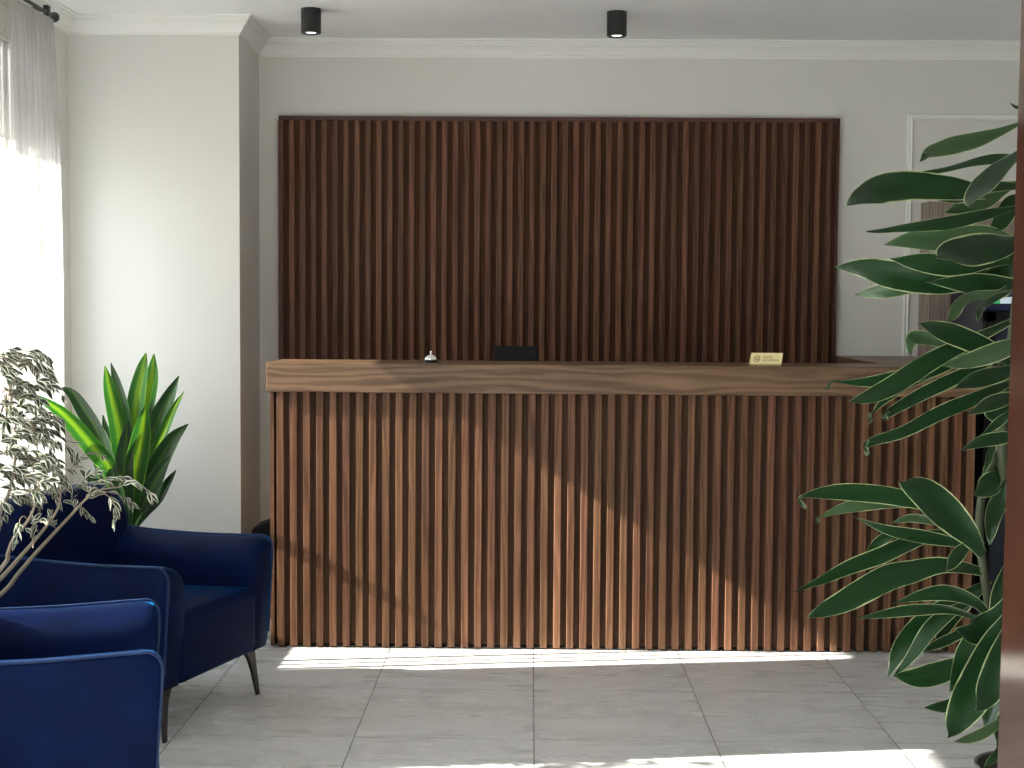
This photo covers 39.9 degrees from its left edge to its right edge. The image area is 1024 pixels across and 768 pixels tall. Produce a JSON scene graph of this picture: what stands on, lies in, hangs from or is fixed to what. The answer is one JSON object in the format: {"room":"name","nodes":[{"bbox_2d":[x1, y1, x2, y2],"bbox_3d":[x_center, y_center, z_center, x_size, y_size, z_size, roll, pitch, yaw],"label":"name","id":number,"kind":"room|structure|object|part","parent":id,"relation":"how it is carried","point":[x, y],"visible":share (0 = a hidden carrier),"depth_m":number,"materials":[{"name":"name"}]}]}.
{"room":"lobby","nodes":[
{"label":"lobby","id":0,"kind":"room"},
{"bbox_2d":[0,0,72,502],"bbox_3d":[-2.123,-0.092,2.771,0.060,2.745,8.685,0,3,1],"label":"wall","id":1,"kind":"structure","parent":0,"point":[61,38],"depth_m":6.44,"materials":[{"name":"paint"}]},
{"bbox_2d":[0,38,12,486],"bbox_3d":[-2.084,-0.489,5.742,0.036,1.810,0.975,0,3,1],"label":"window","id":2,"kind":"structure","parent":1,"relation":"in","point":[5,109],"depth_m":5.77,"materials":[{"name":"white"}]},
{"bbox_2d":[0,42,10,140],"bbox_3d":[-2.067,-1.193,5.701,0.012,0.390,0.965,0,3,1],"label":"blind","id":3,"kind":"object","parent":2,"relation":"attached to","point":[5,109],"depth_m":5.74,"materials":[{"name":"fabric"}]},
{"bbox_2d":[23,0,59,21],"bbox_3d":[-2.010,-1.485,4.303,0.107,0.082,3.510,0,3,1],"label":"curtain rod","id":4,"kind":"object","parent":1,"relation":"attached to","point":[46,9],"visible":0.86,"depth_m":5.92,"materials":[{"name":"black metal"}]},
{"bbox_2d":[7,0,64,493],"bbox_3d":[-1.962,-0.205,5.522,0.089,2.610,1.136,0,3,1],"label":"sheer curtain","id":5,"kind":"object","parent":4,"relation":"hanging from","point":[37,312],"visible":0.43,"depth_m":5.76,"materials":[{"name":"white fabric"}]},
{"bbox_2d":[21,0,1019,59],"bbox_3d":[0.680,-1.400,2.656,5.530,0.083,8.685,0,3,1],"label":"trim","id":6,"kind":"structure","parent":1,"relation":"attached to","point":[70,22],"depth_m":6.94,"materials":[{"name":"paint"}]},
{"bbox_2d":[68,35,259,533],"bbox_3d":[-1.647,-0.326,6.815,0.785,2.745,0.570,0,3,1],"label":"wall","id":7,"kind":"structure","parent":0,"point":[164,129],"depth_m":6.52,"materials":[{"name":"paint"}]},
{"bbox_2d":[57,0,1021,40],"bbox_3d":[0.632,-1.497,2.752,6.030,0.100,8.885,0,3,1],"label":"ceiling","id":8,"kind":"structure","parent":0,"point":[956,20],"depth_m":6.38,"materials":[{"name":"paint"}]},
{"bbox_2d":[301,7,320,34],"bbox_3d":[-0.892,-1.610,6.264,0.089,0.108,0.089,0,3,1],"label":"ceiling spotlight","id":9,"kind":"object","parent":8,"relation":"attached to","point":[310,16],"visible":1,"depth_m":6.23,"materials":[{"name":"black metal"}]},
{"bbox_2d":[607,10,626,37],"bbox_3d":[0.467,-1.601,6.284,0.089,0.108,0.089,0,3,1],"label":"ceiling spotlight","id":10,"kind":"object","parent":8,"relation":"attached to","point":[616,19],"visible":1,"depth_m":6.25,"materials":[{"name":"black metal"}]},
{"bbox_2d":[159,618,996,767],"bbox_3d":[0.613,1.343,2.918,6.030,0.100,8.885,0,3,1],"label":"floor","id":11,"kind":"structure","parent":0,"point":[326,706],"depth_m":5.04,"materials":[{"name":"tile"}]},
{"bbox_2d":[0,346,158,596],"bbox_3d":[-1.524,0.541,4.287,0.907,1.311,0.353,0,3,-6],"label":"fig","id":12,"kind":"object","parent":11,"relation":"on","point":[50,382],"visible":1,"depth_m":4.25,"materials":[{"name":"white"}]},
{"bbox_2d":[0,598,163,767],"bbox_3d":[-1.304,0.848,3.711,0.748,0.769,0.643,0,3,-15],"label":"armchair","id":13,"kind":"object","parent":11,"relation":"on","point":[82,684],"visible":1,"depth_m":3.47,"materials":[{"name":"blue fabric"}]},
{"bbox_3d":[-1.358,0.837,3.960,0.718,0.416,0.133,0,3,-15],"label":"arm","id":14,"kind":"part","parent":13,"relation":"part of","materials":[{"name":"blue fabric"}]},
{"bbox_3d":[-1.229,0.867,3.468,0.718,0.416,0.133,0,3,-15],"label":"arm","id":15,"kind":"part","parent":13,"relation":"part of","materials":[{"name":"blue fabric"}]},
{"bbox_2d":[31,353,188,525],"bbox_3d":[-1.758,0.483,5.999,0.683,1.224,0.423,-2,4,-33],"label":"plant","id":16,"kind":"object","parent":11,"relation":"on","point":[136,443],"visible":0.59,"depth_m":6.00,"materials":[{"name":"green plant"}]},
{"bbox_2d":[0,484,272,743],"bbox_3d":[-1.347,0.771,5.014,0.748,0.768,0.708,2,4,19],"label":"armchair","id":17,"kind":"object","parent":11,"relation":"on","point":[211,591],"visible":0.73,"depth_m":4.96,"materials":[{"name":"blue fabric"}]},
{"bbox_3d":[-1.616,0.678,5.104,0.177,0.596,0.688,2,4,19],"label":"backrest","id":18,"kind":"part","parent":17,"relation":"part of","materials":[{"name":"blue fabric"}]},
{"bbox_3d":[-1.432,0.791,4.740,0.718,0.416,0.133,2,4,19],"label":"arm","id":19,"kind":"part","parent":17,"relation":"part of","materials":[{"name":"blue fabric"}]},
{"bbox_3d":[-1.142,1.076,4.676,0.038,0.202,0.097,2,4,19],"label":"leg","id":20,"kind":"part","parent":17,"relation":"part of","materials":[{"name":"black metal"}]},
{"bbox_3d":[-1.241,0.761,5.281,0.718,0.416,0.133,2,4,19],"label":"arm","id":21,"kind":"part","parent":17,"relation":"part of","materials":[{"name":"blue fabric"}]},
{"bbox_3d":[-1.294,0.860,5.000,0.610,0.242,0.500,2,4,19],"label":"seat","id":22,"kind":"part","parent":17,"relation":"part of","materials":[{"name":"blue fabric"}]},
{"bbox_3d":[-0.965,1.048,5.179,0.038,0.202,0.097,2,4,19],"label":"leg","id":23,"kind":"part","parent":17,"relation":"part of","materials":[{"name":"black metal"}]},
{"bbox_2d":[252,519,270,617],"bbox_3d":[-1.091,0.834,6.535,0.190,0.469,0.218,0,3,1],"label":"waste bin","id":24,"kind":"object","parent":11,"relation":"on","point":[263,527],"visible":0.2,"depth_m":6.42,"materials":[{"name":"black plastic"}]},
{"bbox_3d":[-1.090,0.646,6.524,0.186,0.093,0.210,0,3,1],"label":"lid","id":25,"kind":"part","parent":24,"relation":"part of","materials":[{"name":"black plastic"}]},
{"bbox_2d":[270,392,975,651],"bbox_3d":[0.454,0.570,6.038,2.925,1.076,0.320,0,3,1],"label":"reception counter","id":26,"kind":"object","parent":11,"relation":"on","point":[478,519],"depth_m":5.89,"materials":[{"name":"brown wood"}]},
{"bbox_2d":[266,356,996,396],"bbox_3d":[0.538,-0.053,6.450,3.094,0.121,1.268,0,3,1],"label":"counter ledge","id":27,"kind":"object","parent":26,"relation":"on","point":[282,375],"visible":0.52,"depth_m":5.82,"materials":[{"name":"brown wood"}]},
{"bbox_2d":[424,351,437,362],"bbox_3d":[-0.341,-0.115,5.934,0.059,0.051,0.059,0,3,1],"label":"bell","id":28,"kind":"object","parent":27,"relation":"on","point":[430,358],"visible":1,"depth_m":5.92,"materials":[{"name":"silver plastic"}]},
{"bbox_2d":[748,353,782,365],"bbox_3d":[1.054,-0.103,5.860,0.138,0.054,0.051,1,3,3],"label":"no smoking sign","id":29,"kind":"object","parent":27,"relation":"on","point":[756,359],"visible":1,"depth_m":5.84,"materials":[{"name":"gold metal"}]},
{"bbox_2d":[794,103,1017,767],"bbox_3d":[0.972,0.322,3.188,0.674,1.910,0.550,0,3,1],"label":"potted plant","id":30,"kind":"object","parent":11,"relation":"on","point":[976,261],"visible":0.9,"depth_m":3.19,"materials":[{"name":"green plant"}]},
{"bbox_2d":[917,201,1014,356],"bbox_3d":[2.285,0.088,6.962,0.530,1.955,0.181,0,3,1],"label":"tall cabinet","id":31,"kind":"object","parent":11,"relation":"on","point":[931,307],"visible":0.09,"depth_m":6.87,"materials":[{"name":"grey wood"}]},
{"bbox_3d":[2.138,0.063,6.898,0.231,1.890,0.018,0,3,1],"label":"door","id":32,"kind":"part","parent":31,"relation":"part of","materials":[{"name":"grey wood"}]},
{"bbox_3d":[2.406,0.065,6.895,0.281,1.890,0.018,0,3,1],"label":"door","id":33,"kind":"part","parent":31,"relation":"part of","materials":[{"name":"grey wood"}]},
{"bbox_2d":[950,292,1011,615],"bbox_3d":[2.409,0.258,6.585,0.590,1.660,0.560,0,3,1],"label":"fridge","id":34,"kind":"object","parent":11,"relation":"on","point":[998,312],"visible":0.24,"depth_m":6.37,"materials":[{"name":"black"}]},
{"bbox_3d":[2.405,0.330,6.347,0.590,1.305,0.038,0,3,1],"label":"door","id":35,"kind":"part","parent":34,"relation":"part of","materials":[{"name":"black plastic"}]},
{"bbox_3d":[2.405,0.328,6.344,0.510,1.220,0.008,0,3,1],"label":"pane","id":36,"kind":"part","parent":34,"relation":"part of","materials":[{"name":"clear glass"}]},
{"bbox_2d":[973,751,997,767],"bbox_3d":[1.193,1.081,3.303,0.224,0.385,0.224,0,3,1],"label":"pot","id":37,"kind":"object","parent":11,"relation":"on","point":[979,761],"depth_m":3.37,"materials":[{"name":"grey"}]},
{"bbox_3d":[0.354,0.706,6.488,2.350,0.750,0.520,0,3,1],"label":"desk","id":38,"kind":"object","parent":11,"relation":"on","visible":0},
{"bbox_2d":[494,346,538,360],"bbox_3d":[0.019,0.080,6.401,0.167,0.504,0.151,3,5,42],"label":"display screen","id":39,"kind":"object","parent":38,"relation":"on","point":[501,353],"visible":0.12,"depth_m":6.37,"materials":[{"name":"black plastic"}]},
{"bbox_2d":[259,57,1019,521],"bbox_3d":[0.831,-0.329,7.143,5.730,2.745,0.150,0,3,1],"label":"wall","id":40,"kind":"structure","parent":0,"point":[872,100],"depth_m":7.01,"materials":[{"name":"paint"}]},
{"bbox_2d":[278,115,839,362],"bbox_3d":[0.222,-0.264,7.059,2.780,2.118,0.039,0,3,1],"label":"wall panel","id":41,"kind":"object","parent":40,"relation":"attached to","point":[601,239],"visible":0.56,"depth_m":7.02,"materials":[{"name":"brown wood"}]},
{"bbox_2d":[902,114,1017,355],"bbox_3d":[2.573,-0.310,7.037,1.242,2.045,0.015,0,3,1],"label":"trim","id":42,"kind":"structure","parent":40,"relation":"attached to","point":[910,117],"depth_m":6.99,"materials":[{"name":"paint"}]},
{"bbox_3d":[0.930,-0.041,2.249,5.000,2.745,0.200,0,3,1],"label":"wall","id":43,"kind":"structure","parent":0,"visible":0},
{"bbox_2d":[997,0,1023,767],"bbox_3d":[0.881,0.081,2.247,0.107,2.499,0.260,0,3,1],"label":"door","id":44,"kind":"structure","parent":43,"relation":"in","point":[1011,703],"depth_m":2.33,"materials":[{"name":"brown wood"}]}
]}

